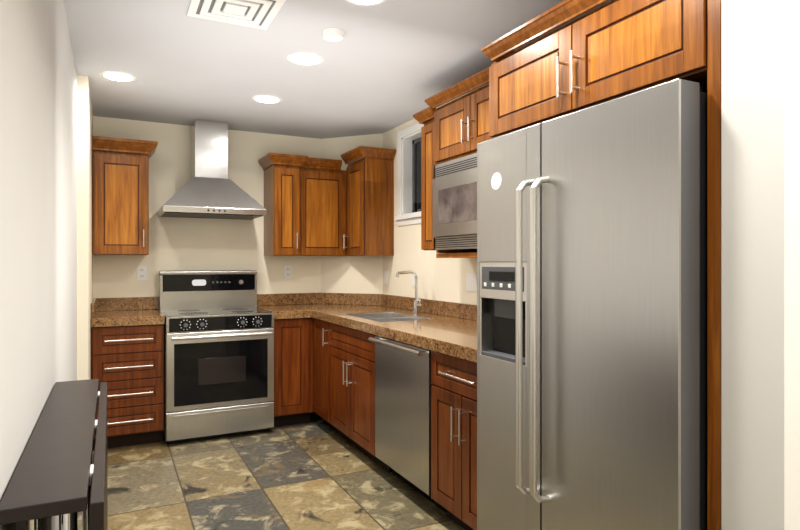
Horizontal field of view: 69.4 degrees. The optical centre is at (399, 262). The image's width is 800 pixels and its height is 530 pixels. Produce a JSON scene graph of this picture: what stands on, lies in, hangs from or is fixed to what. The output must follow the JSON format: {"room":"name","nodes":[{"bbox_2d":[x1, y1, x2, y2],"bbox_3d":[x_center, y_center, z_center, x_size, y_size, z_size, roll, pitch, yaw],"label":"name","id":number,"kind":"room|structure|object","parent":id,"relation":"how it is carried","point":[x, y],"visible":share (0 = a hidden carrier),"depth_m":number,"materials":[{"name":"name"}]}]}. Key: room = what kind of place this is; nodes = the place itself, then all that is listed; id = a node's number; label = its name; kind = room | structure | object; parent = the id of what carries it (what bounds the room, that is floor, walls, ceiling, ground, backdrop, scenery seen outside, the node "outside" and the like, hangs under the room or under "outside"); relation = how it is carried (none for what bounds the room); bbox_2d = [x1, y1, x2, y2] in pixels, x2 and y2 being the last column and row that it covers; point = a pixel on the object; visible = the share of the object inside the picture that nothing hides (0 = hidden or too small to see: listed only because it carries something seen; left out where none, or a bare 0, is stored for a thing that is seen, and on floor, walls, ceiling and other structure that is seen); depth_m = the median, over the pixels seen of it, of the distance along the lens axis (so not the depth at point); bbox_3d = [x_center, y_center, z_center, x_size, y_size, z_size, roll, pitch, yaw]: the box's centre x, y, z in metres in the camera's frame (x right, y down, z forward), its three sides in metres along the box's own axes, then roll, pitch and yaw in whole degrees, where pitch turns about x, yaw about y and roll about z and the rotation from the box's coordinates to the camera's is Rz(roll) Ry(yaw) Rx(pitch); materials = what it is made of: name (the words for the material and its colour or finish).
{"room":"kitchen","nodes":[
{"label":"kitchen","id":0,"kind":"room"},
{"bbox_2d":[78,411,464,529],"bbox_3d":[0.920,1.339,2.139,4.162,0.100,7.240,0,0,-27],"label":"floor","id":1,"kind":"structure","parent":0,"point":[316,473],"depth_m":3.31,"materials":[{"name":"tile"}]},
{"bbox_2d":[0,379,107,529],"bbox_3d":[-0.891,0.859,1.569,0.166,0.860,1.200,0,0,-27],"label":"drop-leaf table","id":2,"kind":"object","parent":1,"relation":"on","point":[60,474],"visible":1,"depth_m":1.24,"materials":[{"name":"black wood"}]},
{"bbox_2d":[91,324,163,449],"bbox_3d":[-1.992,0.863,4.227,0.457,0.851,0.653,0,0,-27],"label":"base cabinet","id":3,"kind":"object","parent":1,"relation":"on","point":[127,363],"visible":0.75,"depth_m":3.98,"materials":[{"name":"brown wood"}]},
{"bbox_2d":[91,297,164,327],"bbox_3d":[-1.995,0.355,4.233,0.458,0.160,0.642,0,0,-27],"label":"countertop","id":4,"kind":"structure","parent":3,"relation":"on","point":[123,311],"depth_m":4.23,"materials":[{"name":"stone"}]},
{"bbox_2d":[159,270,273,443],"bbox_3d":[-1.418,0.677,4.447,0.754,1.221,0.730,0,0,-27],"label":"range","id":5,"kind":"object","parent":1,"relation":"on","point":[218,353],"visible":1,"depth_m":4.22,"materials":[{"name":"silver metal"}]},
{"bbox_2d":[273,318,312,426],"bbox_3d":[-0.963,0.863,4.762,0.330,0.851,0.616,0,0,-27],"label":"base cabinet","id":6,"kind":"object","parent":1,"relation":"on","point":[293,372],"visible":0.69,"depth_m":4.50,"materials":[{"name":"brown wood"}]},
{"bbox_2d":[313,318,392,471],"bbox_3d":[-0.133,0.863,4.177,0.716,0.851,1.203,0,0,-27],"label":"base cabinet","id":7,"kind":"object","parent":1,"relation":"on","point":[343,382],"visible":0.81,"depth_m":3.92,"materials":[{"name":"brown wood"}]},
{"bbox_2d":[257,293,476,362],"bbox_3d":[-0.113,0.438,3.815,1.003,0.326,3.072,0,0,-27],"label":"countertop","id":8,"kind":"structure","parent":7,"relation":"on","point":[447,328],"depth_m":4.04,"materials":[{"name":"stone"}]},
{"bbox_2d":[396,270,421,313],"bbox_3d":[0.072,0.215,4.142,0.197,0.316,0.120,0,0,-27],"label":"sink faucet","id":9,"kind":"object","parent":8,"relation":"on","point":[416,304],"visible":1,"depth_m":4.18,"materials":[{"name":"silver metal"}]},
{"bbox_2d":[368,335,446,512],"bbox_3d":[0.276,0.863,3.329,0.730,0.851,0.664,0,0,-27],"label":"dishwasher","id":10,"kind":"object","parent":1,"relation":"on","point":[403,384],"visible":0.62,"depth_m":3.14,"materials":[{"name":"grey metal"}]},
{"bbox_2d":[431,351,476,529],"bbox_3d":[0.567,0.863,2.776,0.716,0.851,0.576,0,0,-27],"label":"base cabinet","id":11,"kind":"object","parent":1,"relation":"on","point":[454,437],"visible":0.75,"depth_m":2.68,"materials":[{"name":"brown wood"}]},
{"bbox_2d":[477,79,706,529],"bbox_3d":[0.837,0.406,2.051,0.868,1.763,0.913,0,0,-27],"label":"fridge","id":12,"kind":"object","parent":1,"relation":"on","point":[592,318],"visible":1,"depth_m":1.73,"materials":[{"name":"grey metal"}]},
{"bbox_2d":[481,0,720,529],"bbox_3d":[0.891,0.205,2.091,0.748,2.167,1.021,0,0,-27],"label":"upper cabinet","id":13,"kind":"object","parent":1,"relation":"on","point":[612,50],"visible":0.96,"depth_m":1.75,"materials":[{"name":"brown wood"}]},
{"bbox_2d":[64,0,612,138],"bbox_3d":[0.920,-1.168,2.139,4.162,0.100,7.240,0,0,-27],"label":"ceiling","id":14,"kind":"structure","parent":0,"point":[385,66],"depth_m":3.19,"materials":[{"name":"paint"}]},
{"bbox_2d":[100,71,136,81],"bbox_3d":[-1.691,-1.113,3.472,0.200,0.006,0.200,0,0,-27],"label":"recessed light","id":15,"kind":"object","parent":14,"relation":"in","point":[117,76],"visible":1,"depth_m":3.46,"materials":[{"name":"white"}]},
{"bbox_2d":[187,0,285,29],"bbox_3d":[-0.721,-1.109,2.526,0.360,0.015,0.360,0,0,-27],"label":"ceiling vent","id":16,"kind":"object","parent":14,"relation":"in","point":[260,14],"visible":1,"depth_m":2.55,"materials":[{"name":"grey metal"}]},
{"bbox_2d":[252,95,281,103],"bbox_3d":[-0.911,-1.113,3.958,0.200,0.006,0.200,0,0,-27],"label":"recessed light","id":17,"kind":"object","parent":14,"relation":"in","point":[267,99],"visible":1,"depth_m":3.95,"materials":[{"name":"white"}]},
{"bbox_2d":[287,53,323,65],"bbox_3d":[-0.519,-1.113,3.175,0.200,0.006,0.200,0,0,-27],"label":"recessed light","id":18,"kind":"object","parent":14,"relation":"in","point":[308,59],"visible":0.92,"depth_m":3.17,"materials":[{"name":"white"}]},
{"bbox_2d":[322,28,343,41],"bbox_3d":[-0.325,-1.103,2.806,0.110,0.029,0.110,0,0,-27],"label":"smoke detector","id":19,"kind":"object","parent":14,"relation":"attached to","point":[333,34],"visible":1,"depth_m":2.77,"materials":[{"name":"white plastic"}]},
{"bbox_2d":[345,0,385,5],"bbox_3d":[-0.146,-1.113,2.417,0.200,0.006,0.200,0,0,-27],"label":"recessed light","id":20,"kind":"object","parent":14,"relation":"in","point":[366,2],"visible":1,"depth_m":2.48,"materials":[{"name":"white"}]},
{"bbox_2d":[0,0,799,529],"bbox_3d":[0.920,0.086,2.139,4.162,2.407,7.240,0,0,-27],"label":"wall","id":21,"kind":"structure","parent":0,"point":[56,276],"depth_m":1.47,"materials":[{"name":"paint"}]},
{"bbox_2d":[92,136,157,254],"bbox_3d":[-2.064,-0.473,4.339,0.428,0.835,0.389,0,0,-27],"label":"upper cabinet","id":22,"kind":"object","parent":21,"relation":"attached to","point":[120,196],"visible":1,"depth_m":4.20,"materials":[{"name":"brown wood"}]},
{"bbox_2d":[137,266,146,280],"bbox_3d":[-2.039,0.086,4.566,0.072,0.117,0.008,0,0,-27],"label":"electrical outlet","id":23,"kind":"object","parent":21,"relation":"attached to","point":[141,272],"visible":1,"depth_m":4.56,"materials":[{"name":"white plastic"}]},
{"bbox_2d":[158,119,265,219],"bbox_3d":[-1.488,-0.739,4.564,0.750,0.754,0.500,0,0,-27],"label":"range hood","id":24,"kind":"object","parent":21,"relation":"attached to","point":[210,189],"visible":1,"depth_m":4.51,"materials":[{"name":"silver metal"}]},
{"bbox_2d":[284,265,291,278],"bbox_3d":[-0.985,0.086,5.093,0.072,0.117,0.008,0,0,-27],"label":"electrical outlet","id":25,"kind":"object","parent":21,"relation":"attached to","point":[287,271],"visible":1,"depth_m":5.09,"materials":[{"name":"white plastic"}]},
{"bbox_2d":[258,146,395,255],"bbox_3d":[-0.628,-0.493,4.872,0.978,0.875,0.718,0,0,-27],"label":"upper cabinet","id":26,"kind":"object","parent":21,"relation":"attached to","point":[320,207],"visible":1,"depth_m":4.80,"materials":[{"name":"brown wood"}]},
{"bbox_2d":[384,271,387,283],"bbox_3d":[-0.118,0.132,4.941,0.008,0.115,0.072,0,0,-27],"label":"electrical outlet","id":27,"kind":"object","parent":21,"relation":"attached to","point":[385,277],"visible":1,"depth_m":4.94,"materials":[{"name":"white plastic"}]},
{"bbox_2d":[395,123,423,225],"bbox_3d":[0.141,-0.681,4.525,0.150,0.770,0.535,0,0,-27],"label":"window","id":28,"kind":"structure","parent":21,"relation":"in","point":[408,175],"depth_m":4.68,"materials":[{"name":"white"}]},
{"bbox_2d":[412,274,414,286],"bbox_3d":[0.106,0.132,4.494,0.008,0.115,0.040,0,0,-27],"label":"electrical outlet","id":29,"kind":"object","parent":21,"relation":"attached to","point":[413,280],"visible":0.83,"depth_m":4.49,"materials":[{"name":"white plastic"}]},
{"bbox_2d":[413,66,490,257],"bbox_3d":[0.529,-0.508,3.209,0.395,0.965,1.294,0,0,-27],"label":"upper cabinet","id":30,"kind":"object","parent":21,"relation":"attached to","point":[455,129],"visible":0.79,"depth_m":3.35,"materials":[{"name":"brown wood"}]},
{"bbox_2d":[432,153,476,250],"bbox_3d":[0.523,-0.328,3.221,0.384,0.510,0.760,0,0,-27],"label":"built-in microwave","id":31,"kind":"object","parent":30,"relation":"in","point":[454,204],"visible":0.38,"depth_m":3.24,"materials":[{"name":"grey metal"}]},
{"bbox_2d":[466,273,476,291],"bbox_3d":[0.468,0.132,3.769,0.008,0.115,0.120,0,0,-27],"label":"electrical outlet","id":32,"kind":"object","parent":21,"relation":"attached to","point":[471,282],"visible":0.93,"depth_m":3.77,"materials":[{"name":"white plastic"}]}
]}

